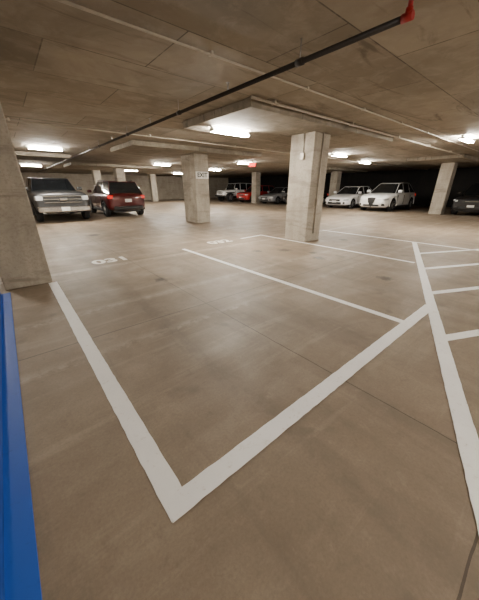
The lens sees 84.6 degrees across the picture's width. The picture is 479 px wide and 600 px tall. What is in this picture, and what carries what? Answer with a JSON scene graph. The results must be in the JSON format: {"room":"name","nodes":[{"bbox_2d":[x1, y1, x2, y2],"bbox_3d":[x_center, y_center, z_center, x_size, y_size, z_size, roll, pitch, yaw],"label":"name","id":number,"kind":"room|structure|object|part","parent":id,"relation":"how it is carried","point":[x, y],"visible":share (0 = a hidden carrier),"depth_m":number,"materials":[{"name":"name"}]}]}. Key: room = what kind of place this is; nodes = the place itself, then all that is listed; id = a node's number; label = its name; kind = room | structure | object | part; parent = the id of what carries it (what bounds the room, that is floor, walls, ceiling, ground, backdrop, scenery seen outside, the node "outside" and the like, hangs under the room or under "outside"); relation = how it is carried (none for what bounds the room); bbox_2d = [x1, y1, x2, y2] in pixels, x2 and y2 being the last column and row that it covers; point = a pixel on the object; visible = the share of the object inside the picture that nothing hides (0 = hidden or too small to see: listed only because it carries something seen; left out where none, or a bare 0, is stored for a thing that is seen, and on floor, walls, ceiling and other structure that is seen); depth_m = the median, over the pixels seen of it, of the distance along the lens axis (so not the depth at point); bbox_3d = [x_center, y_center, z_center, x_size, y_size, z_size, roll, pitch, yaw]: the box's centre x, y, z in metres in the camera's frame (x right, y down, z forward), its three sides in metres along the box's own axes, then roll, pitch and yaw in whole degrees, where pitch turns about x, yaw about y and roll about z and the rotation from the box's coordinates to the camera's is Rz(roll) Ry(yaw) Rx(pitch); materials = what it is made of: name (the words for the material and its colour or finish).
{"room":"parking garage","nodes":[
{"label":"parking garage","id":0,"kind":"room"},
{"bbox_2d":[21,172,227,199],"bbox_3d":[-15.817,-15.312,35.950,36.000,3.200,0.200,-18,29,-36],"label":"wall","id":1,"kind":"structure","parent":0,"point":[168,187],"depth_m":37.74,"materials":[{"name":"concrete"}]},
{"bbox_2d":[0,198,478,599],"bbox_3d":[-0.647,-6.663,19.983,36.000,0.200,47.000,-18,29,-36],"label":"floor","id":2,"kind":"structure","parent":0,"point":[365,496],"depth_m":2.14,"materials":[{"name":"concrete"}]},
{"bbox_2d":[0,293,41,599],"bbox_3d":[-1.237,1.135,1.342,0.280,0.060,8.300,-18,29,-36],"label":"parking line","id":3,"kind":"object","parent":2,"relation":"on","point":[19,565],"visible":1,"depth_m":1.51,"materials":[{"name":"blue paint"}]},
{"bbox_2d":[0,103,52,289],"bbox_3d":[-3.930,-1.823,4.280,0.680,3.200,0.720,-18,29,-36],"label":"concrete column","id":4,"kind":"structure","parent":2,"relation":"on","point":[23,261],"depth_m":4.31,"materials":[{"name":"grey concrete"}]},
{"bbox_2d":[25,178,90,221],"bbox_3d":[-10.827,-5.937,15.301,2.760,2.124,7.173,-18,29,-36],"label":"pickup truck","id":5,"kind":"object","parent":2,"relation":"on","point":[45,195],"visible":0.91,"depth_m":13.23,"materials":[{"name":"silver-grey paint"},{"name":"black plastic"},{"name":"rubber"}]},
{"bbox_3d":[-10.290,-4.668,13.145,0.086,0.724,1.220,-18,29,-36],"label":"arch trim","id":6,"kind":"part","parent":5,"relation":"part of","materials":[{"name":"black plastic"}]},
{"bbox_2d":[43,194,81,203],"bbox_3d":[-8.659,-4.952,12.912,1.608,0.408,0.216,-18,29,-36],"label":"grille","id":7,"kind":"object","parent":5,"relation":"attached to","point":[47,198],"depth_m":12.82,"materials":[{"name":"silver metal"}]},
{"bbox_3d":[-8.528,-4.482,12.942,0.372,0.180,0.018,-18,29,-36],"label":"licence plate","id":8,"kind":"part","parent":5,"relation":"part of","materials":[{"name":"white metal"}]},
{"bbox_2d":[91,170,101,186],"bbox_3d":[-14.117,-11.241,26.393,0.650,3.200,0.700,-18,29,-36],"label":"concrete column","id":9,"kind":"structure","parent":2,"relation":"on","point":[96,175],"depth_m":25.73,"materials":[{"name":"beige concrete"}]},
{"bbox_2d":[92,256,127,263],"bbox_3d":[-3.129,-0.952,6.308,0.742,0.001,0.429,-18,29,-36],"label":"stall number","id":10,"kind":"object","parent":2,"relation":"on","point":[121,257],"visible":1,"depth_m":6.29,"materials":[{"name":"paint"}]},
{"bbox_2d":[49,282,181,521],"bbox_3d":[-1.871,0.407,3.121,0.135,0.001,4.880,-18,29,-36],"label":"parking line","id":11,"kind":"object","parent":2,"relation":"on","point":[165,483],"visible":1,"depth_m":2.01,"materials":[{"name":"white paint"}]},
{"bbox_2d":[87,180,144,216],"bbox_3d":[-8.321,-6.767,17.366,2.592,2.034,5.691,-18,29,-36],"label":"suv","id":12,"kind":"object","parent":2,"relation":"on","point":[108,197],"visible":0.96,"depth_m":15.57,"materials":[{"name":"red paint"}]},
{"bbox_2d":[113,168,125,180],"bbox_3d":[-9.618,-9.066,21.491,0.650,3.040,0.700,-18,29,-36],"label":"concrete column","id":13,"kind":"structure","parent":2,"relation":"on","point":[119,173],"depth_m":20.83,"materials":[{"name":"beige concrete"}]},
{"bbox_2d":[148,174,157,201],"bbox_3d":[-10.949,-14.227,33.403,0.700,3.200,0.700,-18,29,-36],"label":"concrete column","id":14,"kind":"structure","parent":2,"relation":"on","point":[152,177],"depth_m":33.15,"materials":[{"name":"beige concrete"}]},
{"bbox_2d":[181,153,209,222],"bbox_3d":[-2.154,-5.459,13.021,0.750,3.040,1.200,-18,29,-36],"label":"concrete column","id":15,"kind":"structure","parent":2,"relation":"on","point":[196,191],"depth_m":12.68,"materials":[{"name":"beige concrete"}]},
{"bbox_2d":[196,171,208,178],"bbox_3d":[-1.746,-5.857,12.348,0.700,0.300,0.025,-18,29,-36],"label":"exit sign","id":16,"kind":"object","parent":15,"relation":"attached to","point":[199,175],"visible":1,"depth_m":12.34,"materials":[{"name":"white plastic"}]},
{"bbox_2d":[207,240,230,243],"bbox_3d":[-0.652,-1.884,8.496,0.834,0.001,0.429,-18,29,-36],"label":"stall number","id":17,"kind":"object","parent":2,"relation":"on","point":[220,241],"visible":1,"depth_m":8.37,"materials":[{"name":"paint"}]},
{"bbox_2d":[215,183,251,201],"bbox_3d":[-0.558,-14.187,34.596,5.364,2.184,2.376,-18,29,-36],"label":"suv","id":18,"kind":"object","parent":2,"relation":"on","point":[232,189],"visible":0.67,"depth_m":33.57,"materials":[{"name":"white paint"}]},
{"bbox_2d":[236,185,273,201],"bbox_3d":[2.109,-13.040,32.267,5.312,1.898,2.419,-18,29,-36],"label":"suv","id":19,"kind":"object","parent":2,"relation":"on","point":[241,196],"visible":0.52,"depth_m":31.41,"materials":[{"name":"red paint"}]},
{"bbox_2d":[251,172,260,202],"bbox_3d":[1.850,-12.578,29.532,0.700,3.200,0.700,-18,29,-36],"label":"concrete column","id":20,"kind":"structure","parent":2,"relation":"on","point":[256,176],"depth_m":29.25,"materials":[{"name":"beige concrete"}]},
{"bbox_2d":[258,187,287,203],"bbox_3d":[4.684,-11.743,29.492,5.537,1.687,2.478,-18,29,-36],"label":"sedan","id":21,"kind":"object","parent":2,"relation":"on","point":[277,194],"visible":0.7,"depth_m":28.17,"materials":[{"name":"grey paint"}]},
{"bbox_2d":[182,249,403,322],"bbox_3d":[0.257,-0.587,5.454,0.115,0.001,5.790,-18,29,-36],"label":"parking line","id":22,"kind":"object","parent":2,"relation":"on","point":[239,267],"visible":1,"depth_m":4.41,"materials":[{"name":"white paint"}]},
{"bbox_2d":[162,304,427,522],"bbox_3d":[1.214,0.609,2.644,4.180,0.001,0.135,-18,29,-36],"label":"parking line","id":23,"kind":"object","parent":2,"relation":"on","point":[191,493],"visible":1,"depth_m":1.87,"materials":[{"name":"white paint"}]},
{"bbox_2d":[283,192,327,203],"bbox_3d":[6.958,-10.784,27.293,5.396,1.644,2.415,-18,29,-36],"label":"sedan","id":24,"kind":"object","parent":2,"relation":"on","point":[325,195],"visible":0.18,"depth_m":27.58,"materials":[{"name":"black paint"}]},
{"bbox_2d":[285,131,329,241],"bbox_3d":[2.104,-3.470,8.351,0.750,3.040,0.850,-18,29,-36],"label":"concrete column","id":25,"kind":"structure","parent":2,"relation":"on","point":[303,174],"depth_m":8.03,"materials":[{"name":"beige concrete"}]},
{"bbox_2d":[300,133,324,232],"bbox_3d":[2.125,-3.451,7.987,0.702,2.790,0.145,2,23,4],"label":"conduit","id":26,"kind":"object","parent":25,"relation":"attached to","point":[302,155],"visible":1,"depth_m":7.76,"materials":[{"name":"grey metal"}]},
{"bbox_2d":[329,171,341,195],"bbox_3d":[9.246,-10.819,25.605,0.700,3.040,0.700,-18,29,-36],"label":"concrete column","id":27,"kind":"structure","parent":2,"relation":"on","point":[335,180],"depth_m":25.15,"materials":[{"name":"beige concrete"}]},
{"bbox_2d":[262,235,414,262],"bbox_3d":[2.415,-1.640,7.925,0.115,0.001,5.150,-18,29,-36],"label":"parking line","id":28,"kind":"object","parent":2,"relation":"on","point":[262,235],"visible":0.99,"depth_m":7.30,"materials":[{"name":"white paint"}]},
{"bbox_2d":[325,186,371,208],"bbox_3d":[10.083,-9.248,23.560,5.725,1.745,2.562,-18,29,-36],"label":"sedan","id":29,"kind":"object","parent":2,"relation":"on","point":[349,196],"visible":0.77,"depth_m":22.30,"materials":[{"name":"white paint"}]},
{"bbox_2d":[359,182,415,211],"bbox_3d":[11.732,-8.175,20.697,5.678,2.015,2.589,-18,29,-36],"label":"crossover suv","id":30,"kind":"object","parent":2,"relation":"on","point":[388,195],"visible":1,"depth_m":19.65,"materials":[{"name":"white paint"}]},
{"bbox_2d":[368,197,375,206],"bbox_3d":[9.666,-7.165,19.244,0.242,0.641,0.581,-18,29,-36],"label":"grille","id":31,"kind":"object","parent":30,"relation":"attached to","point":[371,200],"depth_m":19.12,"materials":[{"name":"black plastic"}]},
{"bbox_2d":[324,230,478,250],"bbox_3d":[6.408,-1.482,7.555,0.115,0.001,9.300,-18,29,-36],"label":"parking line","id":32,"kind":"object","parent":2,"relation":"on","point":[324,230],"visible":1,"depth_m":8.61,"materials":[{"name":"white paint"}]},
{"bbox_2d":[428,162,457,214],"bbox_3d":[13.170,-7.173,17.044,0.750,3.040,0.700,-18,29,-36],"label":"concrete column","id":33,"kind":"structure","parent":2,"relation":"on","point":[447,171],"depth_m":16.78,"materials":[{"name":"grey concrete"}]},
{"bbox_2d":[412,242,478,533],"bbox_3d":[3.005,-0.040,4.165,9.997,0.001,3.893,-18,29,-36],"label":"parking line","id":34,"kind":"object","parent":2,"relation":"on","point":[466,434],"visible":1,"depth_m":2.15,"materials":[{"name":"white paint"}]},
{"bbox_2d":[420,249,478,340],"bbox_3d":[4.662,-0.267,4.703,9.032,0.001,3.810,-18,29,-36],"label":"hatch marking","id":35,"kind":"object","parent":2,"relation":"on","point":[460,335],"visible":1,"depth_m":4.41,"materials":[{"name":"white paint"}]},
{"bbox_2d":[451,183,478,213],"bbox_3d":[15.864,-6.616,17.184,5.312,1.898,2.419,-18,29,-36],"label":"suv","id":36,"kind":"object","parent":2,"relation":"on","point":[468,201],"visible":1,"depth_m":16.17,"materials":[{"name":"black paint"}]},
{"bbox_2d":[463,200,478,202],"bbox_3d":[13.928,-5.889,15.729,0.207,0.146,0.918,-18,29,-36],"label":"grille","id":37,"kind":"object","parent":36,"relation":"attached to","point":[464,201],"depth_m":15.71,"materials":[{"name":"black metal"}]},
{"bbox_2d":[0,0,478,177],"bbox_3d":[-0.647,-9.810,18.643,36.000,0.240,47.000,-18,29,-36],"label":"ceiling","id":38,"kind":"structure","parent":0,"point":[61,63],"depth_m":4.07,"materials":[{"name":"concrete"}]},
{"bbox_2d":[20,164,41,166],"bbox_3d":[-15.349,-9.924,19.375,1.260,0.119,0.180,-18,29,-36],"label":"fluorescent light fixture","id":39,"kind":"object","parent":38,"relation":"attached to","point":[20,164],"visible":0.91,"depth_m":19.25,"materials":[{"name":"white plastic"}]},
{"bbox_2d":[15,151,71,160],"bbox_3d":[-12.110,-7.084,12.754,6.500,0.160,2.600,-18,29,-36],"label":"panel","id":40,"kind":"object","parent":38,"relation":"attached to","point":[19,154],"depth_m":13.46,"materials":[{"name":"grey concrete"}]},
{"bbox_2d":[26,145,62,150],"bbox_3d":[-8.186,-6.397,11.092,1.260,0.119,0.180,-18,29,-36],"label":"fluorescent light fixture","id":41,"kind":"object","parent":38,"relation":"attached to","point":[28,146],"visible":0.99,"depth_m":11.04,"materials":[{"name":"white plastic"}]},
{"bbox_2d":[64,162,161,170],"bbox_3d":[-9.796,-10.454,20.666,6.500,0.160,2.800,-18,29,-36],"label":"panel","id":42,"kind":"object","parent":38,"relation":"attached to","point":[72,164],"depth_m":19.94,"materials":[{"name":"beige concrete"}]},
{"bbox_2d":[153,163,170,165],"bbox_3d":[-5.539,-9.671,18.781,1.260,0.119,0.180,-18,29,-36],"label":"fluorescent light fixture","id":43,"kind":"object","parent":38,"relation":"attached to","point":[153,163],"visible":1,"depth_m":18.82,"materials":[{"name":"white plastic"}]},
{"bbox_2d":[110,140,260,160],"bbox_3d":[-2.244,-6.927,12.385,6.500,0.160,2.700,-18,29,-36],"label":"panel","id":44,"kind":"object","parent":38,"relation":"attached to","point":[132,146],"depth_m":11.28,"materials":[{"name":"grey concrete"}]},
{"bbox_2d":[5,117,427,169],"bbox_3d":[3.788,-7.601,13.839,35.800,0.060,0.120,-18,29,-36],"label":"conduit","id":45,"kind":"object","parent":38,"relation":"attached to","point":[7,118],"depth_m":8.59,"materials":[{"name":"grey metal"}]},
{"bbox_2d":[37,0,414,172],"bbox_3d":[-8.981,-7.449,13.736,0.076,0.258,32.620,-18,29,-36],"label":"pipe","id":46,"kind":"object","parent":38,"relation":"hanging from","point":[409,14],"visible":1,"depth_m":3.12,"materials":[{"name":"black metal"}]},
{"bbox_2d":[209,126,249,136],"bbox_3d":[-0.239,-4.489,7.022,1.260,0.119,0.180,-18,29,-36],"label":"fluorescent light fixture","id":47,"kind":"object","parent":38,"relation":"attached to","point":[214,129],"visible":1,"depth_m":6.96,"materials":[{"name":"white plastic"}]},
{"bbox_2d":[55,0,478,151],"bbox_3d":[3.502,-4.419,6.349,24.900,0.044,0.080,-18,29,-36],"label":"conduit","id":48,"kind":"object","parent":38,"relation":"attached to","point":[211,53],"depth_m":3.33,"materials":[{"name":"grey metal"}]},
{"bbox_2d":[183,97,393,148],"bbox_3d":[1.854,-5.013,7.892,6.500,0.160,2.650,-18,29,-36],"label":"panel","id":49,"kind":"object","parent":38,"relation":"attached to","point":[264,121],"depth_m":6.59,"materials":[{"name":"grey concrete"}]},
{"bbox_2d":[331,153,346,156],"bbox_3d":[5.095,-7.388,13.419,1.260,0.119,0.180,-18,29,-36],"label":"fluorescent light fixture","id":50,"kind":"object","parent":38,"relation":"attached to","point":[332,154],"visible":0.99,"depth_m":13.32,"materials":[{"name":"white plastic"}]},
{"bbox_2d":[326,167,366,172],"bbox_3d":[9.176,-12.293,24.983,6.600,0.160,2.800,-18,29,-36],"label":"panel","id":51,"kind":"object","parent":38,"relation":"attached to","point":[329,169],"depth_m":24.09,"materials":[{"name":"grey concrete"}]},
{"bbox_2d":[251,96,461,155],"bbox_3d":[10.526,-7.160,12.822,26.900,0.074,0.120,-18,29,-36],"label":"conduit","id":52,"kind":"object","parent":38,"relation":"attached to","point":[274,102],"depth_m":6.49,"materials":[{"name":"grey metal"}]},
{"bbox_2d":[407,154,478,165],"bbox_3d":[13.221,-8.636,16.397,6.800,0.160,2.700,-18,29,-36],"label":"panel","id":53,"kind":"object","parent":38,"relation":"attached to","point":[464,160],"depth_m":14.98,"materials":[{"name":"grey concrete"}]},
{"bbox_2d":[458,135,473,142],"bbox_3d":[7.800,-5.515,9.022,1.260,0.119,0.180,-18,29,-36],"label":"fluorescent light fixture","id":54,"kind":"object","parent":38,"relation":"attached to","point":[469,140],"visible":1,"depth_m":8.92,"materials":[{"name":"white plastic"}]},
{"bbox_2d":[228,167,478,206],"bbox_3d":[13.218,-12.786,30.021,0.200,3.200,47.000,-18,29,-36],"label":"wall","id":55,"kind":"structure","parent":0,"point":[422,182],"depth_m":25.78,"materials":[{"name":"paint"}]}
]}

